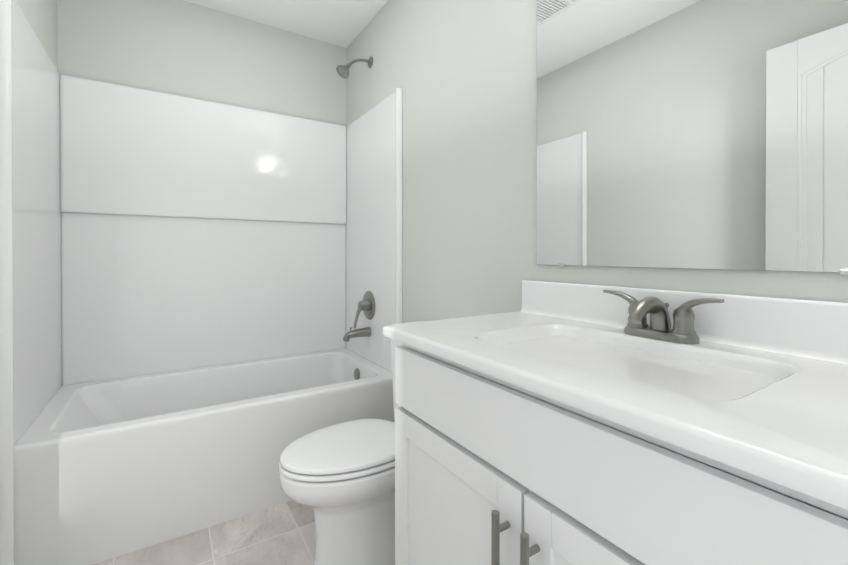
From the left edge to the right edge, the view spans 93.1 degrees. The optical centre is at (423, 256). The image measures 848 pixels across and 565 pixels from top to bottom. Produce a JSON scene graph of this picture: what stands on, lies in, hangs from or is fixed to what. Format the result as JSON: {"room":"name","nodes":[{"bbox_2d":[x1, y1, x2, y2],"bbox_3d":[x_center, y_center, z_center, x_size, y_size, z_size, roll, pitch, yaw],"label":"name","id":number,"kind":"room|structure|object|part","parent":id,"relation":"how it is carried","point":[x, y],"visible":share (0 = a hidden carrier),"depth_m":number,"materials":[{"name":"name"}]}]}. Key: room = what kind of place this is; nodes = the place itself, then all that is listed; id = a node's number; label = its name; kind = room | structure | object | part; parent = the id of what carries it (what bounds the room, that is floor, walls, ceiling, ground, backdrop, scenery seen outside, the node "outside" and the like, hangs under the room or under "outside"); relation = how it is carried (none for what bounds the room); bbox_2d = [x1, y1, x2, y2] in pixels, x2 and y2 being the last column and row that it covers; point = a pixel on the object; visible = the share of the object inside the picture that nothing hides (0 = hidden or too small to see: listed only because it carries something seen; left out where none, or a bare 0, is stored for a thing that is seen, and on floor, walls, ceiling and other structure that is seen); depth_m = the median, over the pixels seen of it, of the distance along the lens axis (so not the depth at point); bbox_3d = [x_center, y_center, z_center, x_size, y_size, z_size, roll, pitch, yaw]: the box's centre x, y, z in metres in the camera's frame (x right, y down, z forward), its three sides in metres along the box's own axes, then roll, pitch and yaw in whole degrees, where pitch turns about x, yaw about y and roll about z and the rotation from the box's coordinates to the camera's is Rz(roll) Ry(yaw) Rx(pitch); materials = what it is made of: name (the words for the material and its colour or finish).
{"room":"bathroom","nodes":[
{"label":"bathroom","id":0,"kind":"room"},
{"bbox_2d":[15,0,57,70],"bbox_3d":[-1.083,-0.157,0.777,0.100,2.490,2.885,0,0,-33],"label":"wall","id":1,"kind":"structure","parent":0,"point":[40,16],"depth_m":1.73,"materials":[{"name":"white paint"}]},
{"bbox_2d":[57,0,346,126],"bbox_3d":[-1.170,-0.165,2.373,1.470,2.490,0.100,0,0,-33],"label":"wall","id":2,"kind":"structure","parent":0,"point":[184,49],"depth_m":2.26,"materials":[{"name":"white paint"}]},
{"bbox_2d":[93,500,394,564],"bbox_3d":[-0.421,1.116,1.206,1.670,0.060,2.885,0,0,-33],"label":"floor","id":3,"kind":"structure","parent":0,"point":[283,534],"depth_m":1.51,"materials":[{"name":"tile"}]},
{"bbox_2d":[0,0,401,564],"bbox_3d":[-0.920,-0.054,1.983,1.465,2.271,0.822,0,0,-33],"label":"shower","id":4,"kind":"object","parent":3,"relation":"on","point":[200,304],"visible":0.92,"depth_m":2.02,"materials":[{"name":"white plastic"}]},
{"bbox_2d":[14,348,394,564],"bbox_3d":[-0.937,0.851,2.013,1.465,0.462,0.762,0,0,-33],"label":"tub","id":5,"kind":"object","parent":4,"relation":"in","point":[112,466],"depth_m":1.61,"materials":[{"name":"white plastic"}]},
{"bbox_2d":[343,327,370,341],"bbox_3d":[-0.396,0.451,2.354,0.164,0.082,0.057,0,0,-33],"label":"faucet","id":6,"kind":"object","parent":4,"relation":"in","point":[366,331],"depth_m":2.34,"materials":[{"name":"silver metal"}]},
{"bbox_3d":[-0.384,0.353,2.362,0.051,0.134,0.048,0,0,-33],"label":"valve lever","id":7,"kind":"part","parent":4,"relation":"part of","materials":[{"name":"silver metal"}]},
{"bbox_3d":[-0.355,0.290,2.380,0.067,0.172,0.172,0,0,-33],"label":"valve plate","id":8,"kind":"part","parent":4,"relation":"part of","materials":[{"name":"silver metal"}]},
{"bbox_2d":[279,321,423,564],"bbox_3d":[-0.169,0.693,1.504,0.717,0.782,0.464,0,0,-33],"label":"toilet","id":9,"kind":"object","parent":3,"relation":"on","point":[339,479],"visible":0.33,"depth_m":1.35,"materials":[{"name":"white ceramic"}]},
{"bbox_3d":[-0.272,0.695,1.438,0.472,0.018,0.356,0,0,-33],"label":"seat","id":10,"kind":"part","parent":9,"relation":"part of","materials":[{"name":"white plastic"}]},
{"bbox_3d":[-0.246,0.896,1.456,0.531,0.377,0.360,0,0,-33],"label":"bowl","id":11,"kind":"part","parent":9,"relation":"part of","materials":[{"name":"white ceramic"}]},
{"bbox_3d":[-0.275,0.671,1.437,0.460,0.024,0.348,0,0,-33],"label":"lid","id":12,"kind":"part","parent":9,"relation":"part of","materials":[{"name":"white plastic"}]},
{"bbox_3d":[0.045,0.564,1.640,0.200,0.440,0.450,0,0,-33],"label":"tank","id":13,"kind":"part","parent":9,"relation":"part of","materials":[{"name":"white ceramic"}]},
{"bbox_2d":[383,280,847,564],"bbox_3d":[0.371,0.584,0.814,0.548,1.007,0.969,0,0,-33],"label":"bathroom vanity","id":14,"kind":"object","parent":3,"relation":"on","point":[557,423],"visible":1,"depth_m":0.68,"materials":[{"name":"white paint"}]},
{"bbox_3d":[0.053,0.693,0.891,0.020,0.576,0.456,0,0,-33],"label":"door","id":15,"kind":"part","parent":14,"relation":"part of","materials":[{"name":"white paint"}]},
{"bbox_3d":[0.302,0.695,0.501,0.020,0.576,0.456,0,0,-33],"label":"door","id":16,"kind":"part","parent":14,"relation":"part of","materials":[{"name":"white paint"}]},
{"bbox_2d":[383,311,847,509],"bbox_3d":[0.375,0.255,0.815,0.540,0.138,0.969,0,0,-33],"label":"countertop","id":17,"kind":"structure","parent":14,"relation":"on","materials":[{"name":"white stone"}]},
{"bbox_2d":[603,290,723,344],"bbox_3d":[0.506,0.135,0.897,0.151,0.101,0.259,0,0,-33],"label":"faucet","id":18,"kind":"object","parent":17,"relation":"on","point":[637,330],"depth_m":0.88,"materials":[{"name":"silver metal"}]},
{"bbox_2d":[183,0,387,47],"bbox_3d":[-0.421,-1.434,1.194,1.670,0.060,2.885,0,0,-33],"label":"ceiling","id":19,"kind":"structure","parent":0,"point":[342,23],"depth_m":2.34,"materials":[{"name":"white paint"}]},
{"bbox_2d":[347,0,847,322],"bbox_3d":[0.241,-0.161,1.622,0.100,2.490,2.885,0,0,-33],"label":"wall","id":20,"kind":"structure","parent":0,"point":[462,74],"depth_m":1.61,"materials":[{"name":"white paint"}]},
{"bbox_2d":[520,280,847,363],"bbox_3d":[0.588,0.134,0.944,0.040,0.107,0.956,0,0,-33],"label":"backsplash","id":21,"kind":"structure","parent":20,"relation":"attached to","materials":[{"name":"white stone"}]},
{"bbox_2d":[537,0,847,275],"bbox_3d":[0.616,-0.426,0.928,0.008,0.917,0.914,0,0,-33],"label":"mirror","id":22,"kind":"object","parent":20,"relation":"attached to","point":[705,134],"visible":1,"depth_m":0.92,"materials":[{"name":"clear glass"}]}
]}

